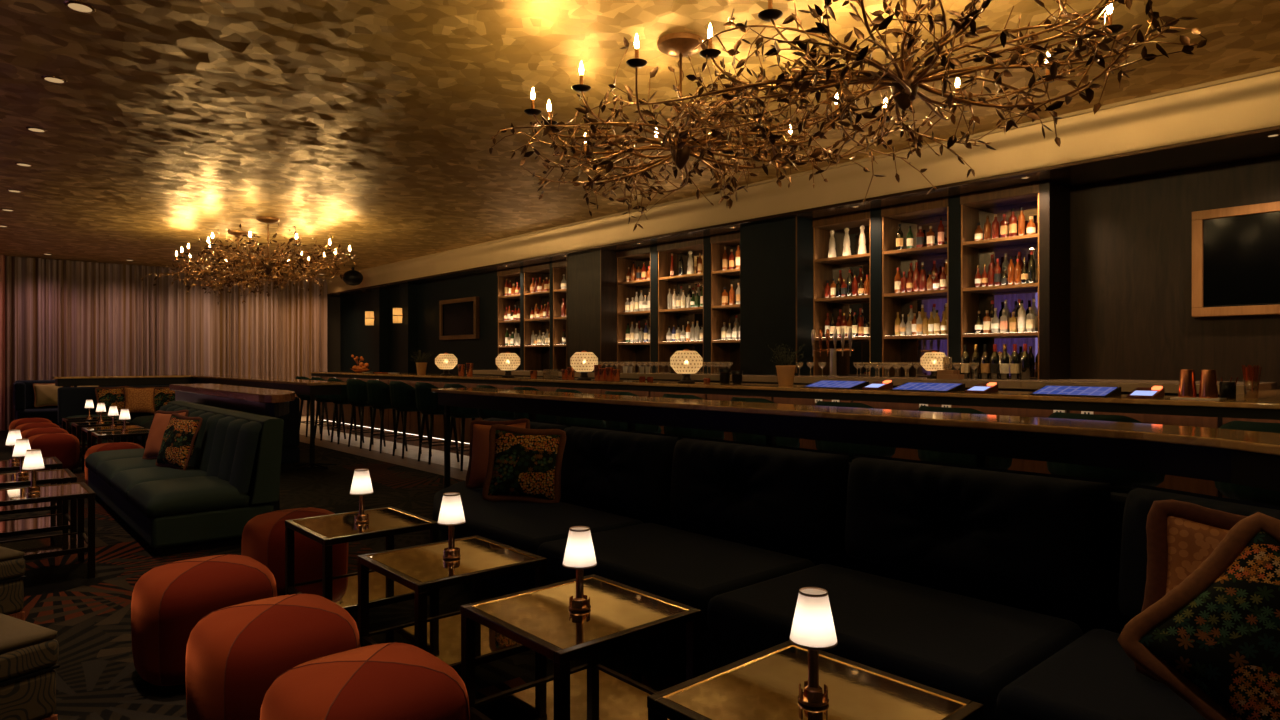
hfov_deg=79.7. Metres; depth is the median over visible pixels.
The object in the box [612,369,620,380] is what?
tumbler
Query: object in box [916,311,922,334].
liquor bottle
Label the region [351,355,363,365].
flower vase
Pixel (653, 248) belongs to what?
trim
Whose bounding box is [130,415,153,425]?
seat cushion
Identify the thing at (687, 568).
seat cushion
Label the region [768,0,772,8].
candle
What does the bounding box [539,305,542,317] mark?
liquor bottle
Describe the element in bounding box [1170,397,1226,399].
bar mat
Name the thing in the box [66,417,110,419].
mirror
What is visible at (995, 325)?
liquor bottle
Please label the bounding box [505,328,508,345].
liquor bottle
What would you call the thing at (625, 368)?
cup
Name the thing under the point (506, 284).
liquor bottle
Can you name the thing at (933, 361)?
globe lamp
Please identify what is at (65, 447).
ottoman
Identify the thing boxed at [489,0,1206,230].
chandelier
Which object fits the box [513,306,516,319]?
liquor bottle
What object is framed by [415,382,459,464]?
bar stool
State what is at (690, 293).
liquor bottle
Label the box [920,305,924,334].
liquor bottle
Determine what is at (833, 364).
tap
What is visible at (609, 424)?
bar stool
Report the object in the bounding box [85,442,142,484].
ottoman
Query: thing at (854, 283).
liquor bottle
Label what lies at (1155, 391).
card reader
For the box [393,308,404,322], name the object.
wall sconce
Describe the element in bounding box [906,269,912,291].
liquor bottle
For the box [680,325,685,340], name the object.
liquor bottle
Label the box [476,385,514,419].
bar stool
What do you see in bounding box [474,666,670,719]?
mirror
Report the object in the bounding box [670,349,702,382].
globe lamp
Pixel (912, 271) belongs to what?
liquor bottle
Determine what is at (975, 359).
wine bottle
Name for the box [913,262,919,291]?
liquor bottle
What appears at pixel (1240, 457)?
rail
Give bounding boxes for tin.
[1178,370,1196,397]
[1199,370,1218,397]
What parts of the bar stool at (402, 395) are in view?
leg, backrest, leg, seat, leg, leg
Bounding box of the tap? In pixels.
[811,328,853,376]
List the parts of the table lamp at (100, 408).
lamp shade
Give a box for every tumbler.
[458,364,464,375]
[466,363,472,375]
[530,370,537,377]
[561,369,567,378]
[567,367,574,378]
[594,365,600,379]
[599,368,605,379]
[605,367,613,380]
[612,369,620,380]
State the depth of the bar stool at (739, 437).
6.03 m
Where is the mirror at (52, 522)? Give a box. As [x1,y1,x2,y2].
[0,514,69,532]
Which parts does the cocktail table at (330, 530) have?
leg, leg, frame, frame, leg, leg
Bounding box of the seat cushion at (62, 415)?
[61,414,130,427]
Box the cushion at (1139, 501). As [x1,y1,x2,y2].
[1118,483,1279,619]
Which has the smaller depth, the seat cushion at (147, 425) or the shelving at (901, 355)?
the shelving at (901, 355)
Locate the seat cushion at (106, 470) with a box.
[96,457,157,486]
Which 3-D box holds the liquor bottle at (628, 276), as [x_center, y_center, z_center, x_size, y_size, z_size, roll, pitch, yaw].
[-0.168,-1.290,11.593,0.083,0.224,0.083,0,0,-39]
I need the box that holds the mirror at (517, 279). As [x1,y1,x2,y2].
[515,277,519,369]
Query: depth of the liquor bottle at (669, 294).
10.90 m
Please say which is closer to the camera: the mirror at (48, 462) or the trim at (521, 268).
the mirror at (48, 462)
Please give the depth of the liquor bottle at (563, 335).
12.80 m
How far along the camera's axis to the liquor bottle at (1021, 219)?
7.30 m
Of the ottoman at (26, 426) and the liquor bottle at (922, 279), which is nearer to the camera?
the liquor bottle at (922, 279)
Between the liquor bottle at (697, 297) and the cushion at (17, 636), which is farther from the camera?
the liquor bottle at (697, 297)
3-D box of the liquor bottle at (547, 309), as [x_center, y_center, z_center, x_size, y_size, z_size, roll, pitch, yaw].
[-1.577,-0.857,13.171,0.058,0.276,0.058,0,0,-44]
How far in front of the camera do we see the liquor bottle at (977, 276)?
7.61 m
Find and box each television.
[439,297,478,339]
[1192,201,1279,316]
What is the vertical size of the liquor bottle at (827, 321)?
0.287 m
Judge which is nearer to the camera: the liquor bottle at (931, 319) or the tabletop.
the tabletop
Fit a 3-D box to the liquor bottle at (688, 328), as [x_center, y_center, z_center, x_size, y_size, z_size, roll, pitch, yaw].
[0.671,-0.398,10.653,0.071,0.274,0.071,0,0,-43]
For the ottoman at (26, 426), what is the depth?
10.96 m
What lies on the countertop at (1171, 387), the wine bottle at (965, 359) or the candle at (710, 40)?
the wine bottle at (965, 359)
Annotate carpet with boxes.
[0,430,681,719]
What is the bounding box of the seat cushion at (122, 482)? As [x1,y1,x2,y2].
[110,465,206,499]
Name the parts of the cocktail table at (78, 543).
frame, frame, leg, leg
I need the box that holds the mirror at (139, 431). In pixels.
[96,429,148,434]
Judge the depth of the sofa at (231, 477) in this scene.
5.83 m
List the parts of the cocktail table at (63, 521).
frame, frame, leg, leg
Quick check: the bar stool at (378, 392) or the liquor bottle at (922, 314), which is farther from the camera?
the bar stool at (378, 392)
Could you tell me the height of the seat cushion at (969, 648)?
0.163 m
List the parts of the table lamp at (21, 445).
lamp shade, stem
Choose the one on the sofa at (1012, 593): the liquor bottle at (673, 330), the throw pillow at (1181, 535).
the throw pillow at (1181, 535)
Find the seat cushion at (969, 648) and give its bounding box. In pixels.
[707,564,1082,719]
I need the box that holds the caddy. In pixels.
[1219,377,1237,398]
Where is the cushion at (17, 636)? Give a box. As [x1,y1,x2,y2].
[0,613,57,653]
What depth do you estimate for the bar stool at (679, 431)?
6.63 m
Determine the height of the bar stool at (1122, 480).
1.102 m
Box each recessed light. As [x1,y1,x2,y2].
[15,163,32,166]
[26,127,46,131]
[41,76,66,83]
[64,1,95,12]
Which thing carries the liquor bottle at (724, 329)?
on the shelving at (724, 353)
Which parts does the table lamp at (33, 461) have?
stem, lamp shade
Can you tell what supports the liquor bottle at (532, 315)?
on the shelving at (536, 357)
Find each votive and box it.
[639,376,644,381]
[647,377,652,381]
[703,378,709,382]
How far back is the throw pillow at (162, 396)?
13.67 m
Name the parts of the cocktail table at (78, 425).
leg, frame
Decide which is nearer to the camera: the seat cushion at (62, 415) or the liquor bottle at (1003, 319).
the liquor bottle at (1003, 319)
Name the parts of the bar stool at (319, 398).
leg, backrest, leg, leg, leg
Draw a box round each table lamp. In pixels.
[5,429,21,463]
[12,439,30,476]
[22,449,44,492]
[85,399,93,417]
[96,402,105,422]
[108,406,118,427]
[119,409,130,431]
[350,468,372,522]
[437,492,465,558]
[562,526,596,610]
[789,587,837,706]
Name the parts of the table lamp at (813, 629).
stem, lamp shade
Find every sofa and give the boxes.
[13,380,169,424]
[58,385,299,469]
[85,401,283,555]
[433,416,1279,719]
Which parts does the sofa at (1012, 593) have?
frame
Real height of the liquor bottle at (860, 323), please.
0.246 m
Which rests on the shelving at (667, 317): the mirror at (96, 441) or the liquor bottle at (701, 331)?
the liquor bottle at (701, 331)
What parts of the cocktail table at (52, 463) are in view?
frame, frame, leg, leg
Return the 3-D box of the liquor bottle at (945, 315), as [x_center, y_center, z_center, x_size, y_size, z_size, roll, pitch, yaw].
[3.207,-0.427,8.026,0.072,0.333,0.072,0,0,-42]
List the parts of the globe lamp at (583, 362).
lamp shade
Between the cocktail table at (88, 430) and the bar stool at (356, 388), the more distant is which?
the bar stool at (356, 388)
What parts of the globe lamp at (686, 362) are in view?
lamp shade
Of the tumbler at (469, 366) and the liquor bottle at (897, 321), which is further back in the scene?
the tumbler at (469, 366)
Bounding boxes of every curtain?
[0,255,4,430]
[5,256,326,429]
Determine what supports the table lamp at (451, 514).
on the cocktail table at (423, 568)
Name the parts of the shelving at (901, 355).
panel, shelf, shelf, shelf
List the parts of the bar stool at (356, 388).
leg, backrest, seat, leg, leg, leg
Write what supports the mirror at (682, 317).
attached to the shelving at (667, 317)
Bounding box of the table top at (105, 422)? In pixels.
[76,421,122,424]
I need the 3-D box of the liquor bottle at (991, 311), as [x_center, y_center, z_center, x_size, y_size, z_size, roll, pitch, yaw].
[3.524,-0.427,7.671,0.072,0.333,0.072,0,0,-42]
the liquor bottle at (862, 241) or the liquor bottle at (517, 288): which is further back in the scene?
the liquor bottle at (517, 288)
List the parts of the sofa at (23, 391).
armrest, seat, backrest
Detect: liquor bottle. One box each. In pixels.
[504,307,506,320]
[505,278,508,295]
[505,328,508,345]
[507,306,510,320]
[509,280,511,294]
[510,332,513,345]
[511,284,514,294]
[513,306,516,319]
[514,328,517,345]
[515,282,518,293]
[516,332,519,344]
[517,307,519,319]
[530,278,534,292]
[530,308,534,318]
[531,331,534,344]
[537,277,541,291]
[537,330,540,344]
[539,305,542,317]
[541,332,544,344]
[543,304,545,317]
[544,277,548,290]
[545,330,548,344]
[546,302,548,317]
[561,274,565,288]
[561,299,564,316]
[562,330,565,343]
[625,298,629,311]
[626,267,630,280]
[626,323,629,342]
[630,297,633,311]
[630,322,633,342]
[631,262,635,280]
[634,292,638,310]
[634,323,638,341]
[636,265,641,279]
[639,290,643,310]
[639,328,643,341]
[642,262,645,279]
[642,295,646,310]
[644,323,647,341]
[646,266,649,278]
[647,290,649,310]
[666,326,671,341]
[668,289,671,308]
[670,253,673,275]
[672,289,676,308]
[672,325,675,340]
[676,292,680,307]
[676,325,680,340]
[679,253,682,274]
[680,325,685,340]
[681,290,685,307]
[686,293,690,307]
[686,321,690,340]
[687,251,693,273]
[687,285,691,297]
[690,292,694,306]
[690,322,694,340]
[695,291,699,306]
[695,321,699,340]
[698,253,701,272]
[700,284,702,306]
[700,325,702,340]
[721,322,727,339]
[722,287,727,304]
[723,247,727,269]
[726,323,731,339]
[729,249,733,268]
[729,284,734,304]
[732,323,737,339]
[734,315,738,339]
[736,244,739,268]
[736,282,739,303]
[825,280,830,297]
[825,313,829,336]
[828,230,836,257]
[830,313,835,336]
[831,278,835,296]
[836,278,840,296]
[836,316,840,336]
[837,270,842,284]
[837,309,842,321]
[841,279,846,296]
[841,313,846,336]
[842,228,850,255]
[847,270,852,295]
[847,309,852,321]
[847,314,851,336]
[852,275,857,295]
[852,312,857,336]
[857,268,863,285]
[857,308,863,321]
[858,225,866,253]
[858,277,863,295]
[858,315,863,336]
[864,275,869,294]
[864,318,869,335]
[895,268,900,292]
[895,312,900,335]
[896,224,902,249]
[900,314,905,335]
[901,272,906,291]
[905,314,910,334]
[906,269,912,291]
[907,226,912,248]
[908,263,913,278]
[909,305,913,334]
[912,313,916,334]
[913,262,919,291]
[916,226,923,247]
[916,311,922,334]
[919,267,925,290]
[920,262,925,273]
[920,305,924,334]
[923,312,927,334]
[927,226,934,245]
[927,271,932,290]
[928,312,933,334]
[931,261,937,279]
[932,304,935,317]
[933,273,939,289]
[934,310,939,334]
[938,217,943,244]
[940,267,945,289]
[940,311,946,333]
[944,259,946,288]
[944,303,946,333]
[975,222,982,240]
[975,265,980,286]
[975,311,982,333]
[981,264,987,286]
[983,310,990,332]
[984,215,990,239]
[988,255,995,269]
[988,263,993,285]
[988,301,993,332]
[991,308,999,332]
[992,214,998,238]
[994,259,1000,285]
[1000,214,1007,237]
[1000,309,1007,332]
[1001,267,1007,284]
[1002,253,1008,275]
[1002,300,1009,332]
[1008,256,1014,284]
[1009,208,1016,236]
[1009,312,1016,332]
[1014,259,1020,283]
[1016,299,1020,332]
[1018,208,1024,235]
[1018,252,1022,269]
[1018,300,1025,331]
[1021,258,1027,283]
[1026,216,1035,234]
[1026,307,1034,331]
[1028,251,1034,282]
[1032,298,1037,331]
[1033,251,1037,282]
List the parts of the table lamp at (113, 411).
stem, lamp shade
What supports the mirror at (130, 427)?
on the cocktail table at (88, 430)
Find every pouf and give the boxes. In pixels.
[0,546,25,620]
[0,613,59,719]
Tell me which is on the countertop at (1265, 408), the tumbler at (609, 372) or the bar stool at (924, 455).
the tumbler at (609, 372)
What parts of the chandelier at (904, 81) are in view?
bulb, bulb, bulb, candle arm, candle arm, candle arm, bulb, candle arm, candle arm, stem, bulb, candle arm, candle arm, candle arm, candle arm, candle arm, candle arm, candle arm, stem, candle arm, candle arm, candle arm, candle arm, bulb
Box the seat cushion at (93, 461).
[85,448,144,474]
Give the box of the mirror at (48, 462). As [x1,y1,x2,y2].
[0,458,55,467]
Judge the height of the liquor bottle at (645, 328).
0.288 m
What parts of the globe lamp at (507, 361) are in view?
lamp shade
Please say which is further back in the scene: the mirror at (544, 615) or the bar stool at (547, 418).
the bar stool at (547, 418)
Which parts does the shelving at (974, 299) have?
panel, shelf, shelf, shelf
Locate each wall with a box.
[327,296,339,371]
[547,156,1279,389]
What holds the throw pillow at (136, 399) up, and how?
on the sofa at (71, 400)
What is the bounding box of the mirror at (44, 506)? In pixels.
[0,501,56,510]
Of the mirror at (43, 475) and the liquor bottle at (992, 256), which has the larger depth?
the liquor bottle at (992, 256)
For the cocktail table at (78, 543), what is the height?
0.544 m
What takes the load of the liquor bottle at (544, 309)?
on the shelving at (536, 357)
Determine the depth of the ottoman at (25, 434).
10.14 m
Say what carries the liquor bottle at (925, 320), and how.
on the shelving at (901, 355)
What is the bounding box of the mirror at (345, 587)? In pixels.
[294,571,413,606]
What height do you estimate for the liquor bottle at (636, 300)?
0.297 m
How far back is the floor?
11.61 m
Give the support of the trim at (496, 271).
attached to the wall at (1131, 318)
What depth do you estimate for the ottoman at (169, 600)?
3.22 m
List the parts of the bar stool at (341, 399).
leg, backrest, leg, seat, leg, leg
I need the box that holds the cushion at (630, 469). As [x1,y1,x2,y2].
[561,424,677,516]
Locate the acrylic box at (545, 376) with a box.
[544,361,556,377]
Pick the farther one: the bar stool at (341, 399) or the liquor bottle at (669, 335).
the bar stool at (341, 399)
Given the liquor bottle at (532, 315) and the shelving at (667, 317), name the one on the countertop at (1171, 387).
the shelving at (667, 317)
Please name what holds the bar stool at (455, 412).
on the floor
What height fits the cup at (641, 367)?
0.092 m
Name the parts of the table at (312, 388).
rail, leg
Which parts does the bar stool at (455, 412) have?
leg, backrest, leg, seat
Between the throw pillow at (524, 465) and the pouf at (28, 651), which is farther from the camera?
the throw pillow at (524, 465)
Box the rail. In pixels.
[431,388,1279,491]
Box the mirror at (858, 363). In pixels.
[832,225,869,375]
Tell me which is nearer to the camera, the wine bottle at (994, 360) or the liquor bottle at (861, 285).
the wine bottle at (994, 360)
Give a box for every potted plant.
[411,350,432,374]
[768,344,804,385]
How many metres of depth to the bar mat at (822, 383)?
6.45 m
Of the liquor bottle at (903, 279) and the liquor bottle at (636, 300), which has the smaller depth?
the liquor bottle at (903, 279)
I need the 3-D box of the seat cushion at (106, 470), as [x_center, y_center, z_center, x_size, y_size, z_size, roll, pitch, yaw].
[-4.632,1.012,7.176,0.652,0.171,0.848,0,0,-42]
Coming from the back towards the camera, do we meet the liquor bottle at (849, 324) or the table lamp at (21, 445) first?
the liquor bottle at (849, 324)
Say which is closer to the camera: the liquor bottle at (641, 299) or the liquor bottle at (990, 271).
the liquor bottle at (990, 271)
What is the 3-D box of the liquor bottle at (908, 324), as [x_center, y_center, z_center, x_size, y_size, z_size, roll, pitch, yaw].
[2.865,-0.374,8.187,0.060,0.227,0.060,0,0,-45]
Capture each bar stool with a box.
[295,376,329,436]
[311,377,345,440]
[327,378,363,443]
[346,379,385,448]
[366,380,407,452]
[389,381,431,458]
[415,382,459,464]
[443,383,479,470]
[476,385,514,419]
[513,387,557,422]
[555,388,606,427]
[605,391,661,432]
[663,394,723,439]
[731,397,799,447]
[815,401,895,461]
[918,406,1011,468]
[1047,412,1164,493]
[1214,421,1279,505]
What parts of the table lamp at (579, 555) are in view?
stem, lamp shade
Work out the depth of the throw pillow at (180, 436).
6.56 m
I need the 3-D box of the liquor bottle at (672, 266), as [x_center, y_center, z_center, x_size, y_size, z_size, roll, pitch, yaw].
[0.457,-1.346,10.890,0.054,0.336,0.054,0,0,-42]
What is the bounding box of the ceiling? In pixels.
[0,0,1279,277]
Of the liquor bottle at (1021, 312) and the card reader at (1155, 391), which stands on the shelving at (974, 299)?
the liquor bottle at (1021, 312)
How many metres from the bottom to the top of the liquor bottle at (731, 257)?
0.272 m
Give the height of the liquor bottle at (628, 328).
0.294 m
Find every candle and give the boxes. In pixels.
[531,99,534,108]
[547,111,550,119]
[580,74,582,83]
[635,48,638,57]
[708,38,711,48]
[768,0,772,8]
[1107,13,1111,25]
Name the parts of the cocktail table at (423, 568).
leg, leg, frame, frame, leg, leg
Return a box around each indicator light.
[987,382,995,385]
[1151,386,1161,389]
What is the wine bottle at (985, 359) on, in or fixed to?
on the countertop at (1171, 387)
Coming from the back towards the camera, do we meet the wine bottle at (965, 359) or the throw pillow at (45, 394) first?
the throw pillow at (45, 394)
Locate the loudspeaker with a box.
[342,267,362,285]
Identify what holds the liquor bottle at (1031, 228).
on the shelving at (974, 299)
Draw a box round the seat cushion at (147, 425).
[141,420,152,428]
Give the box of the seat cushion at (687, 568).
[537,523,814,628]
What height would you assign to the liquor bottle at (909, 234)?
0.251 m
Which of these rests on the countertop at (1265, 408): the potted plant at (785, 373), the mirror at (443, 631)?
the potted plant at (785, 373)
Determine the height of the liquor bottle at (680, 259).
0.316 m
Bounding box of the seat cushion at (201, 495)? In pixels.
[127,476,248,517]
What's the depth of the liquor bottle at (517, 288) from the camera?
13.84 m
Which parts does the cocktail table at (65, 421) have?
leg, leg, frame, frame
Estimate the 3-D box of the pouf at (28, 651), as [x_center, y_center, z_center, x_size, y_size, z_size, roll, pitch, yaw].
[-2.436,1.140,2.477,0.680,0.507,0.680,0,0,28]
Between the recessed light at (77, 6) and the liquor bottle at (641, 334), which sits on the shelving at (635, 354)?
the liquor bottle at (641, 334)
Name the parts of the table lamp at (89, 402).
lamp shade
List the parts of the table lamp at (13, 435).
lamp shade, stem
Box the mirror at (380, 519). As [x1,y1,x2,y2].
[293,508,429,537]
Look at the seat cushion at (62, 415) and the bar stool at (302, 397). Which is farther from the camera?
the bar stool at (302, 397)
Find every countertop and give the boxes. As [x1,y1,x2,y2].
[311,371,1279,408]
[311,371,1279,497]
[466,370,1275,396]
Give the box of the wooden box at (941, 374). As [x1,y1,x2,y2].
[937,370,963,378]
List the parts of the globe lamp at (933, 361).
lamp shade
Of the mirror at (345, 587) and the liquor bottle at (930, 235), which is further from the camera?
the liquor bottle at (930, 235)
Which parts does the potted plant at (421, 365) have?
pot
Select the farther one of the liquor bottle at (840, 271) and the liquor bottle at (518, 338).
the liquor bottle at (518, 338)
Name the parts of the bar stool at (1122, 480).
seat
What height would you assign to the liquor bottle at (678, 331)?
0.224 m
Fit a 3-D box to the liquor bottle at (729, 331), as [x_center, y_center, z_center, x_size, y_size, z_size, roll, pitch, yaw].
[1.177,-0.372,10.075,0.083,0.224,0.083,0,0,44]
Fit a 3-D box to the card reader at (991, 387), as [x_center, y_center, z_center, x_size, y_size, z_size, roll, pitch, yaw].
[2.479,0.199,5.569,0.220,0.071,0.150,0,0,-42]
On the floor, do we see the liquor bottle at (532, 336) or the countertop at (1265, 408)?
the countertop at (1265, 408)
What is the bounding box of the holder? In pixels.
[1242,365,1261,397]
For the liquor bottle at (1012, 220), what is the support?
on the shelving at (974, 299)
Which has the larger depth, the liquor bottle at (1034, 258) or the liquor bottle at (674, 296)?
the liquor bottle at (674, 296)
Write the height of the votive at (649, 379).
0.055 m
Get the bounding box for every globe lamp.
[435,353,456,374]
[496,352,519,376]
[570,350,597,379]
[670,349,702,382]
[920,351,948,378]
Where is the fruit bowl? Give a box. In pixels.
[350,368,371,372]
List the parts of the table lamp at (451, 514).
stem, lamp shade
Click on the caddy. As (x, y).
(1227, 390)
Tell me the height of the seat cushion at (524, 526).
0.163 m
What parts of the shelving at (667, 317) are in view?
panel, shelf, shelf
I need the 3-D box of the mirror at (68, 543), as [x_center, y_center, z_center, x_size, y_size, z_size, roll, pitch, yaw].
[-3.902,1.206,4.935,0.536,0.012,0.536,0,0,-42]
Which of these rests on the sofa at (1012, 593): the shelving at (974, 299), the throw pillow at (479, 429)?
the throw pillow at (479, 429)
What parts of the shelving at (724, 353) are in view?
panel, shelf, shelf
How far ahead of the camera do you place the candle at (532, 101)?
4.92 m
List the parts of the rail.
leg, leg, leg, leg, rail, leg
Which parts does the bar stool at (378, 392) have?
leg, backrest, leg, seat, leg, leg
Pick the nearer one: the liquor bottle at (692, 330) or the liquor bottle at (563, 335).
the liquor bottle at (692, 330)
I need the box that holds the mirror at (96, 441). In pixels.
[80,440,112,443]
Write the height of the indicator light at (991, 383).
0.024 m
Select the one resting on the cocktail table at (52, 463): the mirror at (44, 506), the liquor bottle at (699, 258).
the mirror at (44, 506)
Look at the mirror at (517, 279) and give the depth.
14.36 m
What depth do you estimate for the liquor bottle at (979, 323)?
7.60 m
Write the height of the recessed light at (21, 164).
0.006 m
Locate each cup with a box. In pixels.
[623,366,627,372]
[639,366,643,372]
[1219,382,1235,398]
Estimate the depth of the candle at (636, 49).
4.11 m
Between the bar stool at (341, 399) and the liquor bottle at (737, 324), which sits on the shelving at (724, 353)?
the liquor bottle at (737, 324)
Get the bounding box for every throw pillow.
[33,383,62,406]
[95,386,128,414]
[123,387,154,412]
[142,410,188,459]
[150,387,176,413]
[155,413,202,469]
[465,419,529,488]
[482,424,565,502]
[1117,512,1279,719]
[1134,499,1247,682]
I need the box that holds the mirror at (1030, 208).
[979,201,1037,377]
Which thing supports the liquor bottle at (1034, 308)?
on the shelving at (974, 299)
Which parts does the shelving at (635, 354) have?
panel, shelf, shelf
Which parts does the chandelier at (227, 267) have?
candle arm, candle arm, candle arm, candle arm, candle arm, candle arm, stem, candle arm, candle arm, candle arm, candle arm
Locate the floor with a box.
[300,415,468,480]
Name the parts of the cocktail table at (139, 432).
leg, frame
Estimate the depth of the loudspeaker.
16.94 m
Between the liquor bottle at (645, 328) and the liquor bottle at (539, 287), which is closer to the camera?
the liquor bottle at (645, 328)
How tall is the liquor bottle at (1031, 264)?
0.310 m
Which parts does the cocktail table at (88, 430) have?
leg, leg, frame, leg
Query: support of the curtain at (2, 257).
hanging from the ceiling
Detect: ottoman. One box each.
[9,418,51,447]
[14,422,59,432]
[19,427,68,457]
[25,433,79,472]
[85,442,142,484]
[131,554,276,693]
[185,593,359,719]
[241,507,347,595]
[260,642,469,719]
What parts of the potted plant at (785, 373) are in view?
pot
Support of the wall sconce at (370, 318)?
attached to the trim at (380, 296)
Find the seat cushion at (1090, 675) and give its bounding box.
[997,628,1205,719]
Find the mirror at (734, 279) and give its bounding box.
[730,245,739,371]
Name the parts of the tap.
tap handle, tap handle, tap handle, tap handle, tap handle, tap handle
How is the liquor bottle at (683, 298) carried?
on the shelving at (667, 317)
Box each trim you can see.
[326,71,1279,293]
[327,125,1279,296]
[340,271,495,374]
[372,288,388,371]
[399,283,417,373]
[496,271,497,369]
[520,267,546,370]
[550,262,552,370]
[566,256,566,368]
[567,250,616,371]
[600,250,600,364]
[650,245,678,372]
[703,236,731,373]
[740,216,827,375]
[796,216,796,372]
[870,208,905,376]
[948,195,960,373]
[1039,180,1069,379]
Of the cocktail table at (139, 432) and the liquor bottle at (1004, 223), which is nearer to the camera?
the liquor bottle at (1004, 223)
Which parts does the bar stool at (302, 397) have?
leg, backrest, leg, leg, leg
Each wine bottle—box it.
[961,345,969,378]
[971,345,979,378]
[981,344,989,378]
[990,344,999,378]
[1000,344,1008,379]
[1010,344,1019,379]
[1020,344,1029,379]
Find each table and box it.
[0,457,62,514]
[0,469,76,537]
[0,482,95,578]
[51,375,345,470]
[62,416,116,445]
[71,420,130,466]
[82,425,144,470]
[91,429,149,446]
[170,383,294,510]
[285,506,438,616]
[357,535,546,680]
[460,574,700,719]
[647,640,983,719]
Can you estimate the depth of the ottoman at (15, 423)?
11.82 m
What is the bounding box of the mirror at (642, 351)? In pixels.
[636,258,649,371]
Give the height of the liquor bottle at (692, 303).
0.223 m
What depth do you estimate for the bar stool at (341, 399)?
12.77 m
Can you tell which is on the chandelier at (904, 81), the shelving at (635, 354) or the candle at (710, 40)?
the candle at (710, 40)
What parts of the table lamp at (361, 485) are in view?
stem, lamp shade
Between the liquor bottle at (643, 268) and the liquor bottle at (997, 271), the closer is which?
the liquor bottle at (997, 271)
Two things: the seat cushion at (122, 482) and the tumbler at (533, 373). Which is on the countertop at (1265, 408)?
the tumbler at (533, 373)
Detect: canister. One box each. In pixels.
[719,368,730,383]
[731,371,742,383]
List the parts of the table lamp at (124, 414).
stem, lamp shade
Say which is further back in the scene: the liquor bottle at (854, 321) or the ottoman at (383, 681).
the liquor bottle at (854, 321)
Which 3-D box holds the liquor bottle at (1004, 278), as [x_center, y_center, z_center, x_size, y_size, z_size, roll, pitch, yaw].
[3.537,-0.809,7.444,0.060,0.181,0.060,0,0,-35]
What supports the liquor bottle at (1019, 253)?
on the shelving at (974, 299)
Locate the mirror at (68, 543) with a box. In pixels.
[0,533,87,554]
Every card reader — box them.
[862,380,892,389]
[964,382,997,392]
[1126,386,1164,397]
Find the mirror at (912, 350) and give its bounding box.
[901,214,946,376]
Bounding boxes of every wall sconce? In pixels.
[365,311,375,325]
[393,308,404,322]
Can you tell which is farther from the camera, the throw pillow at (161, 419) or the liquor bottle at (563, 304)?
the liquor bottle at (563, 304)
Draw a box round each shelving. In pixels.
[497,267,519,369]
[523,262,549,369]
[552,260,565,370]
[616,246,649,371]
[657,237,702,372]
[710,231,739,373]
[813,210,869,375]
[881,197,947,376]
[960,182,1038,378]
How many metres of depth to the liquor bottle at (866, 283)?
8.54 m
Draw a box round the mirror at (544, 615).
[475,578,688,649]
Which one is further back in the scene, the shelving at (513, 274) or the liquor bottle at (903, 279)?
the shelving at (513, 274)
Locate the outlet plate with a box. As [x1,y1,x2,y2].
[1081,411,1092,413]
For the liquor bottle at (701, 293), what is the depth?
10.42 m
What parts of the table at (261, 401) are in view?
rail, leg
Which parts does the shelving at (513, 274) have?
panel, shelf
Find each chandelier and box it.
[141,216,357,303]
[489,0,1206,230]
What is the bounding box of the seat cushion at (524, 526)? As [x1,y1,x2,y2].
[433,481,643,568]
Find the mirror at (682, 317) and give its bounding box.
[677,250,702,372]
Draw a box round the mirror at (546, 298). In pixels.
[542,272,549,369]
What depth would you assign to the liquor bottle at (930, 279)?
7.99 m
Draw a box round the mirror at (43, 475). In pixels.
[0,470,69,482]
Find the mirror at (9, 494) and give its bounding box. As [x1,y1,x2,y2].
[0,483,87,500]
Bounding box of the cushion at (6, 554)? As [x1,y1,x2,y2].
[0,546,24,561]
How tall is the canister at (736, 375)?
0.130 m
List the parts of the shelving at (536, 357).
panel, shelf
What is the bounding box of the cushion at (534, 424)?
[484,416,567,429]
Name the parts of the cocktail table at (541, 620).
leg, leg, frame, frame, leg, leg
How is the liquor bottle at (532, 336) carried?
on the shelving at (536, 357)
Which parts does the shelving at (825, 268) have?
panel, shelf, shelf, shelf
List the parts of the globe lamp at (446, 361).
lamp shade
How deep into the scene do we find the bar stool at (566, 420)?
7.86 m
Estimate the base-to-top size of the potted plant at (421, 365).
0.402 m
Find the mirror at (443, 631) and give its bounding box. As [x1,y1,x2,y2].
[368,613,518,664]
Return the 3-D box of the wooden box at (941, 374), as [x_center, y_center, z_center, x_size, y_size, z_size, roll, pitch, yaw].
[2.909,0.137,7.189,0.140,0.085,0.200,0,0,-42]
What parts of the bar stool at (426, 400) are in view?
leg, backrest, leg, seat, leg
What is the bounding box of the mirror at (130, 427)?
[87,425,139,429]
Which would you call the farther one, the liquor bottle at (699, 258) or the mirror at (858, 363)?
the liquor bottle at (699, 258)
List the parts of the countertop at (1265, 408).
panel, panel, panel, panel, panel, panel, panel, panel, panel, panel, panel, panel, panel, panel, panel, panel, panel, panel, panel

